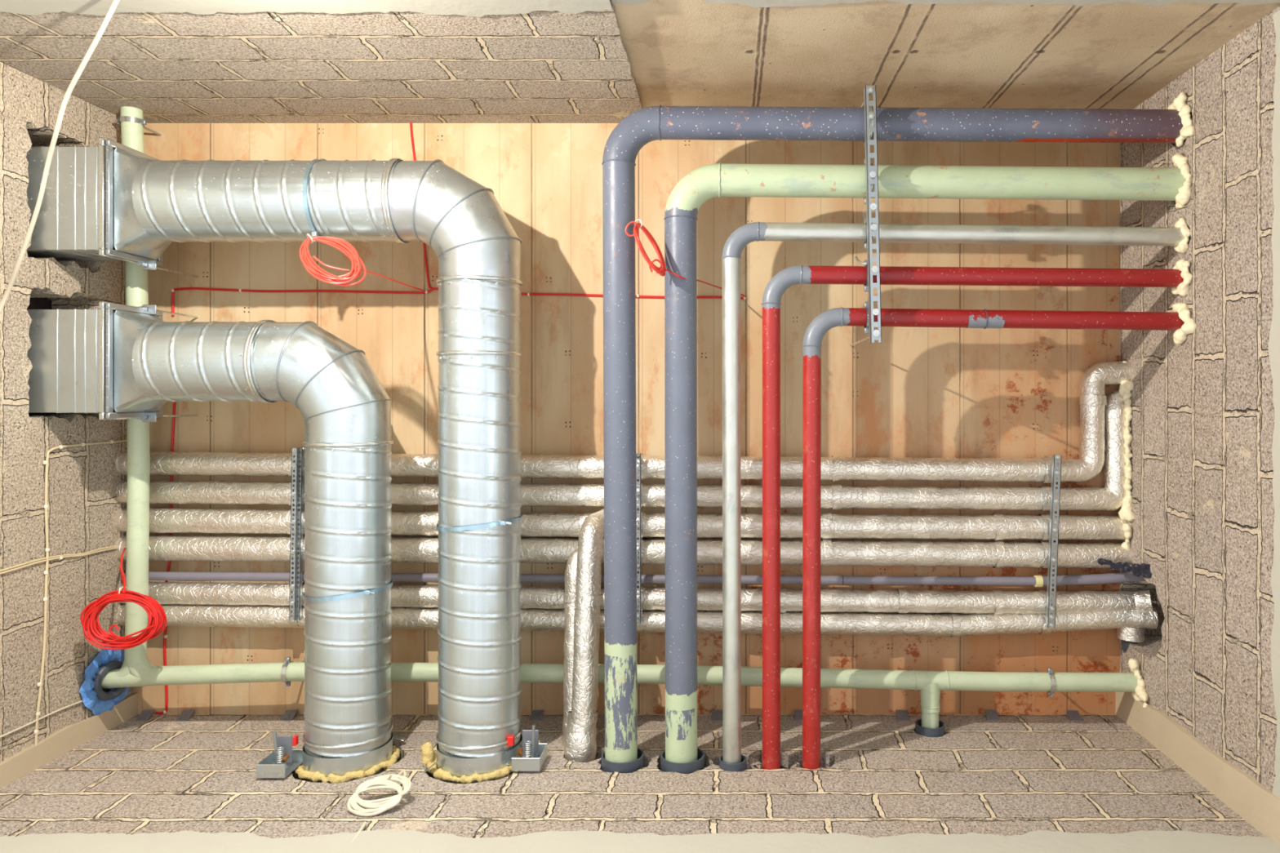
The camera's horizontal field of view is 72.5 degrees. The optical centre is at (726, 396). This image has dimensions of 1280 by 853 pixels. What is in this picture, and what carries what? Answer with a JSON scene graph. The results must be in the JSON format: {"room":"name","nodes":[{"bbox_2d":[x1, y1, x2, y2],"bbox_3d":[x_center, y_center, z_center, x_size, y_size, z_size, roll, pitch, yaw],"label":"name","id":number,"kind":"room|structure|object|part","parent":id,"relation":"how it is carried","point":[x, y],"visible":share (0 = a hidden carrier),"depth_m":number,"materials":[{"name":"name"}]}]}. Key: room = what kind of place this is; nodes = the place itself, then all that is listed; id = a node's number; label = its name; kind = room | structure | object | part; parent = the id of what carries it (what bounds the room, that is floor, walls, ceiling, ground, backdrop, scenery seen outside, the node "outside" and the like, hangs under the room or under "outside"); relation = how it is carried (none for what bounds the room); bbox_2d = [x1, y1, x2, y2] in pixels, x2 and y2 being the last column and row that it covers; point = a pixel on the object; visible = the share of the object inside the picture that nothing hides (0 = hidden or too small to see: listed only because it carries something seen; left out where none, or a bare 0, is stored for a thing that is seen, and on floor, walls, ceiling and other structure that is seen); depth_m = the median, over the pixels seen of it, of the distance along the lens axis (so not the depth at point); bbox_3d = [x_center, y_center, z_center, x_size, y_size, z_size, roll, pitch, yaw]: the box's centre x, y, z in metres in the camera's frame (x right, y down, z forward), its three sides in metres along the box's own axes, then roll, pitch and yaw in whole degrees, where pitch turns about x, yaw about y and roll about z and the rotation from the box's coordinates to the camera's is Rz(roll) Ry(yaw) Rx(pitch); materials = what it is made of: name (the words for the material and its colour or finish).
{"room":"utility room","nodes":[
{"label":"utility room","id":0,"kind":"room"},
{"bbox_2d":[0,62,133,762],"bbox_3d":[-2.848,0.088,1.250,0.220,5.500,2.760,0,-90,0],"label":"wall","id":1,"kind":"structure","parent":0,"point":[83,505],"depth_m":3.48,"materials":[{"name":"beige brick"}]},
{"bbox_2d":[0,700,82,737],"bbox_3d":[-2.730,1.287,3.488,0.008,0.552,0.028,0,-90,0],"label":"cable","id":2,"kind":"object","parent":1,"relation":"attached to","point":[81,701],"visible":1,"depth_m":3.44,"materials":[{"name":"plastic"}]},
{"bbox_2d":[0,545,117,574],"bbox_3d":[-2.730,0.664,3.584,0.010,0.728,0.040,0,-90,0],"label":"cable","id":3,"kind":"object","parent":1,"relation":"attached to","point":[98,550],"visible":0.97,"depth_m":3.52,"materials":[{"name":"beige plastic"}]},
{"bbox_2d":[80,547,167,650],"bbox_3d":[-2.521,0.831,3.731,0.290,0.414,0.434,-20,-90,0],"label":"cable coil","id":4,"kind":"object","parent":3,"relation":"hanging from","point":[157,615],"visible":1,"depth_m":3.56,"materials":[{"name":"red plastic"}]},
{"bbox_2d":[0,0,119,313],"bbox_3d":[-2.296,-0.760,2.881,0.123,0.622,1.454,42,-90,0],"label":"cable","id":5,"kind":"object","parent":1,"relation":"hanging from","point":[99,34],"visible":1,"depth_m":2.92,"materials":[{"name":"white plastic"}]},
{"bbox_2d":[0,693,137,788],"bbox_3d":[-2.728,1.415,3.000,0.020,2.000,0.106,0,-90,0],"label":"trim","id":6,"kind":"structure","parent":1,"relation":"attached to","point":[72,736],"depth_m":3.56,"materials":[{"name":"wood"}]},
{"bbox_2d":[33,440,127,745],"bbox_3d":[-2.730,0.851,3.687,0.010,0.539,1.314,0,-90,0],"label":"cable","id":7,"kind":"object","parent":1,"relation":"attached to","point":[46,462],"visible":0.98,"depth_m":3.47,"materials":[{"name":"beige plastic"}]},
{"bbox_2d":[133,122,1119,714],"bbox_3d":[-0.462,0.103,4.100,5.153,0.201,3.330,0,-90,0],"label":"ceiling","id":8,"kind":"structure","parent":0,"point":[917,392],"depth_m":4.00,"materials":[{"name":"wood"}]},
{"bbox_2d":[115,115,161,136],"bbox_3d":[-2.614,-1.208,3.882,0.122,0.235,0.024,0,-90,0],"label":"clamp","id":9,"kind":"object","parent":8,"relation":"hanging from","point":[142,121],"visible":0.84,"depth_m":3.79,"materials":[{"name":"metal"}]},
{"bbox_2d":[106,106,155,688],"bbox_3d":[-2.612,-0.011,3.810,0.218,0.083,2.586,0,-90,0],"label":"drain pipe","id":10,"kind":"object","parent":9,"relation":"attached to","point":[136,663],"visible":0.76,"depth_m":3.78,"materials":[{"name":"green plastic"}]},
{"bbox_3d":[-2.614,-1.208,3.926,0.009,0.148,0.009,-23,-90,0],"label":"rod","id":11,"kind":"part","parent":9,"relation":"part of","materials":[{"name":"metal"}]},
{"bbox_2d":[155,401,176,714],"bbox_3d":[-2.563,0.741,3.993,0.052,0.014,1.452,3,-90,0],"label":"cable","id":12,"kind":"object","parent":8,"relation":"attached to","point":[165,636],"visible":0.61,"depth_m":3.99,"materials":[{"name":"red plastic"}]},
{"bbox_2d":[26,301,393,783],"bbox_3d":[-2.148,0.601,3.671,1.580,0.678,1.974,0,-90,0],"label":"spiral duct","id":13,"kind":"object","parent":8,"relation":"hanging from","point":[113,361],"visible":0.93,"depth_m":3.38,"materials":[{"name":"metal"}]},
{"bbox_3d":[-2.442,0.087,3.820,0.008,0.380,0.008,22,-90,0],"label":"hanger rod","id":14,"kind":"part","parent":13,"relation":"part of","materials":[{"name":"metal"}]},
{"bbox_3d":[-2.442,-0.366,3.820,0.008,0.380,0.008,22,-90,0],"label":"hanger rod","id":15,"kind":"part","parent":13,"relation":"part of","materials":[{"name":"silver metal"}]},
{"bbox_2d":[256,730,302,777],"bbox_3d":[-1.742,1.380,3.380,0.110,0.144,0.156,0,-90,0],"label":"damper actuator","id":16,"kind":"object","parent":13,"relation":"attached to","point":[283,760],"visible":1,"depth_m":3.38,"materials":[{"name":"metal"}]},
{"bbox_3d":[-1.755,1.371,3.375,0.011,0.022,0.136,-3,-90,0],"label":"lever","id":17,"kind":"part","parent":16,"relation":"part of","materials":[{"name":"metal"}]},
{"bbox_3d":[-1.739,1.385,3.403,0.065,0.006,0.105,0,-90,0],"label":"plate","id":18,"kind":"part","parent":16,"relation":"part of","materials":[{"name":"silver metal"}]},
{"bbox_2d":[295,745,399,783],"bbox_3d":[-1.528,1.470,3.501,0.401,0.399,0.053,0,-90,0],"label":"insulation collar","id":19,"kind":"object","parent":13,"relation":"attached to","point":[316,776],"visible":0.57,"depth_m":3.34,"materials":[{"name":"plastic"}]},
{"bbox_2d":[26,137,522,783],"bbox_3d":[-1.883,0.283,3.671,2.110,0.678,2.609,0,-90,0],"label":"spiral duct","id":20,"kind":"object","parent":8,"relation":"hanging from","point":[113,200],"visible":0.98,"depth_m":3.37,"materials":[{"name":"metal"}]},
{"bbox_3d":[-2.442,-0.553,3.820,0.008,0.380,0.008,22,-90,0],"label":"hanger rod","id":21,"kind":"part","parent":20,"relation":"part of","materials":[{"name":"silver metal"}]},
{"bbox_2d":[299,233,366,286],"bbox_3d":[-1.399,-0.486,3.073,0.238,0.151,0.200,0,-90,0],"label":"cable coil","id":22,"kind":"object","parent":20,"relation":"hanging from","point":[350,251],"visible":1,"depth_m":3.06,"materials":[{"name":"red plastic"}]},
{"bbox_2d":[421,740,540,783],"bbox_3d":[-0.987,1.437,3.501,0.462,0.388,0.116,0,-90,0],"label":"insulation collar","id":23,"kind":"object","parent":20,"relation":"attached to","point":[428,756],"visible":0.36,"depth_m":3.36,"materials":[{"name":"plastic"}]},
{"bbox_2d":[506,724,547,771],"bbox_3d":[-0.793,1.394,3.440,0.120,0.144,0.161,-17,-90,0],"label":"damper actuator","id":24,"kind":"object","parent":20,"relation":"attached to","point":[534,754],"visible":1,"depth_m":3.42,"materials":[{"name":"metal"}]},
{"bbox_3d":[-0.784,1.385,3.463,0.065,0.006,0.105,0,-90,0],"label":"plate","id":25,"kind":"part","parent":24,"relation":"part of","materials":[{"name":"silver metal"}]},
{"bbox_3d":[-0.768,1.371,3.435,0.011,0.022,0.136,3,-90,0],"label":"lever","id":26,"kind":"part","parent":24,"relation":"part of","materials":[{"name":"metal"}]},
{"bbox_2d":[280,657,303,686],"bbox_3d":[-1.929,1.210,3.883,0.022,0.234,0.126,0,-90,0],"label":"clamp","id":27,"kind":"object","parent":8,"relation":"hanging from","point":[287,660],"visible":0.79,"depth_m":3.78,"materials":[{"name":"metal"}]},
{"bbox_2d":[101,662,1142,728],"bbox_3d":[-0.473,1.369,3.809,4.736,0.098,0.399,0,-90,0],"label":"drain pipe","id":28,"kind":"object","parent":27,"relation":"attached to","point":[930,684],"visible":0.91,"depth_m":3.77,"materials":[{"name":"green plastic"}]},
{"bbox_2d":[79,647,128,715],"bbox_3d":[-2.723,1.247,3.812,0.042,0.314,0.294,0,-90,0],"label":"plastic film","id":29,"kind":"object","parent":28,"relation":"attached to","point":[90,700],"visible":0.66,"depth_m":3.75,"materials":[{"name":"blue plastic"}]},
{"bbox_2d":[92,660,126,701],"bbox_3d":[-2.698,1.246,3.798,0.074,0.161,0.168,0,-90,0],"label":"rubber sleeve","id":30,"kind":"object","parent":28,"relation":"attached to","point":[104,669],"visible":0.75,"depth_m":3.76,"materials":[{"name":"black rubber"}]},
{"bbox_2d":[288,447,304,620],"bbox_3d":[-1.915,0.613,3.910,0.037,0.180,0.770,1,-90,0],"label":"rail","id":31,"kind":"object","parent":8,"relation":"hanging from","point":[299,473],"visible":0.98,"depth_m":3.85,"materials":[{"name":"metal"}]},
{"bbox_3d":[-1.906,0.613,3.870,0.020,0.020,0.769,1,-90,0],"label":"rail","id":32,"kind":"part","parent":31,"relation":"part of","materials":[{"name":"metal"}]},
{"bbox_2d":[115,389,1126,511],"bbox_3d":[-0.465,0.238,3.939,4.648,0.123,0.562,0,-90,0],"label":"insulated pipe","id":33,"kind":"object","parent":31,"relation":"on","point":[1110,497],"visible":0.68,"depth_m":3.89,"materials":[{"name":"metal"}]},
{"bbox_2d":[115,507,1132,540],"bbox_3d":[-0.457,0.580,3.935,4.665,0.122,0.123,0,-90,0],"label":"insulated pipe","id":34,"kind":"object","parent":31,"relation":"on","point":[168,520],"visible":0.68,"depth_m":3.89,"materials":[{"name":"metal"}]},
{"bbox_2d":[570,509,604,759],"bbox_3d":[-0.584,1.024,3.741,0.178,0.425,1.060,6,-90,0],"label":"insulated pipe","id":35,"kind":"object","parent":34,"relation":"attached to","point":[588,597],"visible":0.84,"depth_m":3.60,"materials":[{"name":"metal"}]},
{"bbox_2d":[564,711,596,762],"bbox_3d":[-0.606,1.401,3.598,0.138,0.152,0.202,0,-90,0],"label":"foil cuff","id":36,"kind":"object","parent":35,"relation":"attached to","point":[580,746],"visible":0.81,"depth_m":3.54,"materials":[{"name":"metal"}]},
{"bbox_2d":[115,360,1132,483],"bbox_3d":[-0.435,0.113,3.934,4.707,0.116,0.566,0,-90,0],"label":"insulated pipe","id":37,"kind":"object","parent":31,"relation":"on","point":[1092,397],"visible":0.71,"depth_m":3.89,"materials":[{"name":"metal"}]},
{"bbox_2d":[115,534,1133,568],"bbox_3d":[-0.457,0.702,3.935,4.666,0.125,0.128,0,-90,0],"label":"insulated pipe","id":38,"kind":"object","parent":31,"relation":"on","point":[996,554],"visible":0.62,"depth_m":3.89,"materials":[{"name":"metal"}]},
{"bbox_2d":[561,543,604,746],"bbox_3d":[-0.616,1.107,3.776,0.184,0.358,0.910,0,-90,0],"label":"insulated pipe","id":39,"kind":"object","parent":38,"relation":"attached to","point":[569,595],"visible":0.3,"depth_m":3.71,"materials":[{"name":"metal"}]},
{"bbox_2d":[116,582,1153,614],"bbox_3d":[-0.436,0.917,3.909,4.707,0.166,0.128,0,-90,0],"label":"insulated pipe","id":40,"kind":"object","parent":31,"relation":"on","point":[899,601],"visible":0.56,"depth_m":3.89,"materials":[{"name":"metal"}]},
{"bbox_2d":[115,603,1158,637],"bbox_3d":[-0.432,1.016,3.906,4.716,0.168,0.155,0,-90,0],"label":"insulated pipe","id":41,"kind":"object","parent":31,"relation":"on","point":[950,624],"visible":0.66,"depth_m":3.89,"materials":[{"name":"metal"}]},
{"bbox_2d":[409,122,432,288],"bbox_3d":[-1.413,-0.881,3.993,0.022,0.010,0.780,-7,-90,0],"label":"cable","id":42,"kind":"object","parent":8,"relation":"attached to","point":[411,123],"visible":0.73,"depth_m":3.99,"materials":[{"name":"red plastic"}]},
{"bbox_2d":[171,287,746,315],"bbox_3d":[-1.234,-0.437,3.993,2.644,0.014,0.132,0,-90,0],"label":"cable","id":43,"kind":"object","parent":8,"relation":"attached to","point":[173,290],"visible":0.84,"depth_m":3.99,"materials":[{"name":"red plastic"}]},
{"bbox_2d":[361,268,426,292],"bbox_3d":[-1.346,-0.469,3.534,0.096,0.912,0.009,20,-90,0],"label":"cable","id":44,"kind":"object","parent":43,"relation":"hanging from","point":[369,272],"visible":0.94,"depth_m":3.57,"materials":[{"name":"red plastic"}]},
{"bbox_2d":[123,571,1146,586],"bbox_3d":[-0.420,0.818,3.900,4.736,0.123,0.094,0,-90,0],"label":"insulated pipe","id":45,"kind":"object","parent":8,"relation":"attached to","point":[1120,577],"visible":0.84,"depth_m":3.92,"materials":[{"name":"grey"}]},
{"bbox_2d":[635,453,642,623],"bbox_3d":[-0.393,0.629,3.910,0.024,0.180,0.756,0,-90,0],"label":"rail","id":46,"kind":"object","parent":8,"relation":"hanging from","point":[638,455],"visible":0.91,"depth_m":3.84,"materials":[{"name":"metal"}]},
{"bbox_2d":[664,268,746,297],"bbox_3d":[-0.079,-0.472,3.681,0.343,0.622,0.034,3,-90,0],"label":"cable","id":47,"kind":"object","parent":8,"relation":"hanging from","point":[671,272],"visible":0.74,"depth_m":3.63,"materials":[{"name":"red plastic"}]},
{"bbox_2d":[625,218,666,275],"bbox_3d":[-0.304,-0.576,3.353,0.083,0.177,0.246,-33,-90,0],"label":"cable coil","id":48,"kind":"object","parent":47,"relation":"hanging from","point":[660,270],"visible":1,"depth_m":3.35,"materials":[{"name":"red plastic"}]},
{"bbox_2d":[849,84,881,346],"bbox_3d":[0.543,-0.701,3.655,0.082,0.691,0.989,-1,-90,0],"label":"channel","id":49,"kind":"object","parent":8,"relation":"hanging from","point":[870,171],"visible":0.98,"depth_m":3.33,"materials":[{"name":"metal"}]},
{"bbox_3d":[0.571,-0.236,3.665,0.008,0.670,0.008,22,-90,0],"label":"hanger rod","id":50,"kind":"part","parent":49,"relation":"part of","materials":[{"name":"silver metal"}]},
{"bbox_2d":[864,259,867,291],"bbox_3d":[0.561,-0.480,3.429,0.027,0.120,0.124,0,-90,0],"label":"clamp","id":51,"kind":"object","parent":49,"relation":"attached to","point":[865,260],"visible":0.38,"depth_m":3.43,"materials":[{"name":"silver metal"}]},
{"bbox_2d":[761,264,1190,769],"bbox_3d":[1.036,0.532,3.445,1.798,0.080,2.111,0,-90,0],"label":"pipe","id":52,"kind":"object","parent":51,"relation":"attached to","point":[800,274],"visible":0.96,"depth_m":3.41,"materials":[{"name":"red metal"}]},
{"bbox_2d":[863,106,873,147],"bbox_3d":[0.565,-1.089,3.455,0.027,0.173,0.181,0,-90,0],"label":"clamp","id":53,"kind":"object","parent":49,"relation":"attached to","point":[871,108],"visible":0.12,"depth_m":3.41,"materials":[{"name":"silver metal"}]},
{"bbox_2d":[601,104,1191,763],"bbox_3d":[0.718,0.212,3.470,2.435,0.137,2.753,0,-90,0],"label":"pipe","id":54,"kind":"object","parent":53,"relation":"attached to","point":[642,126],"visible":0.98,"depth_m":3.41,"materials":[{"name":"grey metal"}]},
{"bbox_2d":[863,302,874,333],"bbox_3d":[0.561,-0.313,3.429,0.027,0.120,0.124,0,-90,0],"label":"clamp","id":55,"kind":"object","parent":49,"relation":"attached to","point":[866,304],"visible":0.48,"depth_m":3.42,"materials":[{"name":"silver metal"}]},
{"bbox_2d":[801,306,1184,769],"bbox_3d":[1.117,0.616,3.445,1.637,0.080,1.945,0,-90,0],"label":"pipe","id":56,"kind":"object","parent":55,"relation":"attached to","point":[828,319],"visible":0.98,"depth_m":3.41,"materials":[{"name":"red metal"}]},
{"bbox_2d":[863,158,874,204],"bbox_3d":[0.565,-0.862,3.455,0.027,0.173,0.181,0,-90,0],"label":"clamp","id":57,"kind":"object","parent":49,"relation":"attached to","point":[871,163],"visible":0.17,"depth_m":3.42,"materials":[{"name":"silver metal"}]},
{"bbox_2d":[663,162,1191,763],"bbox_3d":[0.842,0.327,3.470,2.187,0.138,2.522,0,-90,0],"label":"pipe","id":58,"kind":"object","parent":57,"relation":"attached to","point":[704,183],"visible":0.97,"depth_m":3.41,"materials":[{"name":"green plastic"}]},
{"bbox_2d":[863,217,874,248],"bbox_3d":[0.561,-0.649,3.429,0.027,0.120,0.125,0,-90,0],"label":"clamp","id":59,"kind":"object","parent":49,"relation":"attached to","point":[865,242],"visible":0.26,"depth_m":3.43,"materials":[{"name":"silver metal"}]},
{"bbox_2d":[721,221,1191,764],"bbox_3d":[0.957,0.446,3.445,1.957,0.082,2.284,0,-90,0],"label":"pipe","id":60,"kind":"object","parent":59,"relation":"attached to","point":[747,233],"visible":0.99,"depth_m":3.41,"materials":[{"name":"grey metal"}]},
{"bbox_2d":[1033,667,1056,697],"bbox_3d":[1.421,1.257,3.883,0.022,0.234,0.126,0,-90,0],"label":"clamp","id":61,"kind":"object","parent":8,"relation":"hanging from","point":[1050,672],"visible":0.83,"depth_m":3.79,"materials":[{"name":"metal"}]},
{"bbox_2d":[1044,454,1062,627],"bbox_3d":[1.453,0.642,3.910,0.033,0.180,0.766,2,-90,0],"label":"rail","id":62,"kind":"object","parent":8,"relation":"hanging from","point":[1050,609],"visible":1,"depth_m":3.84,"materials":[{"name":"metal"}]},
{"bbox_2d":[0,714,1265,839],"bbox_3d":[-0.462,1.568,1.250,4.553,5.500,0.200,0,-90,0],"label":"wall","id":63,"kind":"structure","parent":0,"point":[876,777],"depth_m":3.24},
{"bbox_2d":[135,709,155,720],"bbox_3d":[-2.654,1.456,3.955,0.060,0.073,0.029,0,-90,0],"label":"plate","id":64,"kind":"object","parent":63,"relation":"attached to","point":[144,715],"visible":1,"depth_m":3.95,"materials":[{"name":"grey metal"}]},
{"bbox_2d":[176,709,195,720],"bbox_3d":[-2.471,1.456,3.955,0.060,0.073,0.029,0,-90,0],"label":"plate","id":65,"kind":"object","parent":63,"relation":"attached to","point":[184,715],"visible":1,"depth_m":3.95,"materials":[{"name":"grey metal"}]},
{"bbox_2d":[280,709,297,720],"bbox_3d":[-1.997,1.456,3.955,0.060,0.073,0.029,0,-90,0],"label":"plate","id":66,"kind":"object","parent":63,"relation":"attached to","point":[289,715],"visible":1,"depth_m":3.95,"materials":[{"name":"grey metal"}]},
{"bbox_2d":[346,770,411,842],"bbox_3d":[-1.241,1.420,3.049,0.206,0.509,0.094,0,-90,0],"label":"cable coil","id":67,"kind":"object","parent":63,"relation":"hanging from","point":[375,807],"visible":1,"depth_m":3.08,"materials":[{"name":"white plastic"}]},
{"bbox_2d":[392,734,405,744],"bbox_3d":[-1.385,1.450,3.655,0.059,0.033,0.045,0,-90,0],"label":"tab","id":68,"kind":"object","parent":63,"relation":"attached to","point":[394,736],"visible":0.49,"depth_m":3.65,"materials":[{"name":"metal"}]},
{"bbox_2d":[424,759,439,773],"bbox_3d":[-1.159,1.438,3.378,0.026,0.033,0.075,44,-90,0],"label":"tab","id":69,"kind":"object","parent":63,"relation":"attached to","point":[435,762],"visible":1,"depth_m":3.38,"materials":[{"name":"metal"}]},
{"bbox_2d":[530,710,544,720],"bbox_3d":[-0.864,1.456,3.955,0.055,0.070,0.028,0,-90,0],"label":"plate","id":70,"kind":"object","parent":63,"relation":"attached to","point":[537,715],"visible":1,"depth_m":3.95,"materials":[{"name":"grey metal"}]},
{"bbox_2d":[600,747,644,773],"bbox_3d":[-0.416,1.501,3.470,0.170,0.170,0.134,0,-90,0],"label":"pipe collar","id":71,"kind":"object","parent":63,"relation":"attached to","point":[606,766],"visible":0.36,"depth_m":3.40,"materials":[{"name":"black rubber"}]},
{"bbox_2d":[0,829,1279,852],"bbox_3d":[-0.462,1.463,2.319,4.553,1.198,0.014,0,-90,0],"label":"trim","id":72,"kind":"structure","parent":63,"relation":"attached to","point":[383,841],"depth_m":2.83,"materials":[{"name":"white paint"}]},
{"bbox_2d":[660,747,704,773],"bbox_3d":[-0.176,1.501,3.470,0.176,0.176,0.134,0,-90,0],"label":"pipe collar","id":73,"kind":"object","parent":63,"relation":"attached to","point":[666,766],"visible":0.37,"depth_m":3.40,"materials":[{"name":"black rubber"}]},
{"bbox_2d":[711,710,722,720],"bbox_3d":[-0.043,1.456,3.955,0.054,0.069,0.027,0,-90,0],"label":"plate","id":74,"kind":"object","parent":63,"relation":"attached to","point":[717,715],"visible":0.84,"depth_m":3.95,"materials":[{"name":"grey metal"}]},
{"bbox_2d":[719,754,746,772],"bbox_3d":[0.024,1.504,3.445,0.110,0.110,0.128,0,-90,0],"label":"pipe collar","id":75,"kind":"object","parent":63,"relation":"attached to","point":[741,766],"visible":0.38,"depth_m":3.40,"materials":[{"name":"black rubber"}]},
{"bbox_2d":[794,710,802,720],"bbox_3d":[0.336,1.456,3.955,0.054,0.069,0.027,0,-90,0],"label":"plate","id":76,"kind":"object","parent":63,"relation":"attached to","point":[797,713],"visible":0.71,"depth_m":3.95,"materials":[{"name":"grey metal"}]},
{"bbox_2d":[896,710,909,720],"bbox_3d":[0.803,1.456,3.955,0.056,0.071,0.028,0,-90,0],"label":"plate","id":77,"kind":"object","parent":63,"relation":"attached to","point":[902,715],"visible":1,"depth_m":3.95,"materials":[{"name":"grey metal"}]},
{"bbox_2d":[915,718,945,737],"bbox_3d":[0.891,1.501,3.800,0.128,0.128,0.134,0,-90,0],"label":"pipe collar","id":78,"kind":"object","parent":63,"relation":"attached to","point":[940,731],"visible":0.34,"depth_m":3.75,"materials":[{"name":"black rubber"}]},
{"bbox_2d":[985,709,999,720],"bbox_3d":[1.212,1.456,3.955,0.059,0.072,0.028,0,-90,0],"label":"plate","id":79,"kind":"object","parent":63,"relation":"attached to","point":[992,715],"visible":1,"depth_m":3.95,"materials":[{"name":"grey metal"}]},
{"bbox_2d":[1066,709,1081,720],"bbox_3d":[1.585,1.456,3.955,0.060,0.073,0.029,0,-90,0],"label":"plate","id":80,"kind":"object","parent":63,"relation":"attached to","point":[1073,715],"visible":1,"depth_m":3.95,"materials":[{"name":"grey metal"}]},
{"bbox_2d":[0,0,1279,123],"bbox_3d":[-0.440,-1.373,1.250,4.609,5.507,0.222,0,-90,0],"label":"wall","id":81,"kind":"structure","parent":0,"point":[536,66],"depth_m":3.27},
{"bbox_2d":[0,0,612,17],"bbox_3d":[-1.554,-1.257,2.290,2.368,1.140,0.014,0,-90,0],"label":"trim","id":82,"kind":"structure","parent":81,"relation":"attached to","point":[478,8],"depth_m":2.78,"materials":[{"name":"white paint"}]},
{"bbox_2d":[611,0,1279,7],"bbox_3d":[0.723,-1.279,2.278,2.185,1.116,0.014,0,-90,0],"label":"trim","id":83,"kind":"structure","parent":81,"relation":"attached to","point":[755,3],"depth_m":2.79,"materials":[{"name":"white paint"}]},
{"bbox_2d":[1120,5,1279,791],"bbox_3d":[1.915,0.088,1.250,0.200,5.500,2.760,0,-90,0],"label":"wall","id":84,"kind":"structure","parent":0,"point":[1202,423],"depth_m":3.23,"materials":[{"name":"beige brick"}]},
{"bbox_2d":[1118,360,1134,550],"bbox_3d":[1.799,0.284,3.900,0.068,0.096,0.892,0,-90,0],"label":"seal","id":85,"kind":"object","parent":84,"relation":"attached to","point":[1126,513],"visible":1,"depth_m":3.88,"materials":[{"name":"beige plastic"}]},
{"bbox_2d":[1097,558,1161,607],"bbox_3d":[1.775,0.811,3.769,0.249,0.215,0.182,0,-90,0],"label":"insulation","id":86,"kind":"object","parent":84,"relation":"attached to","point":[1144,570],"visible":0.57,"depth_m":3.77,"materials":[{"name":"metal"}]},
{"bbox_2d":[1116,626,1145,653],"bbox_3d":[1.835,1.119,3.933,0.133,0.149,0.178,0,-90,0],"label":"pipe stub","id":87,"kind":"object","parent":84,"relation":"attached to","point":[1127,635],"visible":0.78,"depth_m":3.88,"materials":[{"name":"metal"}]},
{"bbox_2d":[1128,658,1148,708],"bbox_3d":[1.800,1.247,3.777,0.056,0.150,0.189,-5,-90,0],"label":"seal","id":88,"kind":"object","parent":84,"relation":"attached to","point":[1140,693],"visible":0.98,"depth_m":3.77,"materials":[{"name":"beige plastic"}]},
{"bbox_2d":[1167,92,1194,146],"bbox_3d":[1.803,-1.098,3.433,0.060,0.138,0.208,0,-90,0],"label":"seal","id":89,"kind":"object","parent":84,"relation":"attached to","point":[1180,104],"visible":0.91,"depth_m":3.40,"materials":[{"name":"beige plastic"}]},
{"bbox_2d":[1172,152,1191,208],"bbox_3d":[1.798,-0.859,3.428,0.059,0.103,0.218,0,-90,0],"label":"seal","id":90,"kind":"object","parent":84,"relation":"attached to","point":[1182,197],"visible":1,"depth_m":3.40,"materials":[{"name":"beige plastic"}]},
{"bbox_2d":[1171,259,1192,296],"bbox_3d":[1.803,-0.469,3.427,0.052,0.108,0.147,-5,-90,0],"label":"seal","id":91,"kind":"object","parent":84,"relation":"attached to","point":[1183,265],"visible":0.98,"depth_m":3.40,"materials":[{"name":"beige plastic"}]},
{"bbox_2d":[1173,217,1191,253],"bbox_3d":[1.804,-0.637,3.431,0.041,0.083,0.142,0,-90,0],"label":"seal","id":92,"kind":"object","parent":84,"relation":"attached to","point":[1183,246],"visible":1,"depth_m":3.41,"materials":[{"name":"beige plastic"}]},
{"bbox_2d":[1172,302,1195,344],"bbox_3d":[1.800,-0.291,3.418,0.055,0.137,0.167,0,-90,0],"label":"seal","id":93,"kind":"object","parent":84,"relation":"attached to","point":[1180,335],"visible":1,"depth_m":3.40,"materials":[{"name":"beige plastic"}]},
{"bbox_2d":[1115,692,1279,844],"bbox_3d":[1.805,1.387,3.000,0.020,2.000,0.161,0,-90,0],"label":"trim","id":94,"kind":"structure","parent":84,"relation":"attached to","point":[1257,805],"depth_m":3.25,"materials":[{"name":"wood"}]},
{"bbox_2d":[1268,9,1279,798],"bbox_3d":[1.810,0.103,2.305,0.014,1.169,2.730,0,-90,0],"label":"trim","id":95,"kind":"structure","parent":84,"relation":"attached to","point":[1274,332],"depth_m":2.84,"materials":[{"name":"white paint"}]}
]}

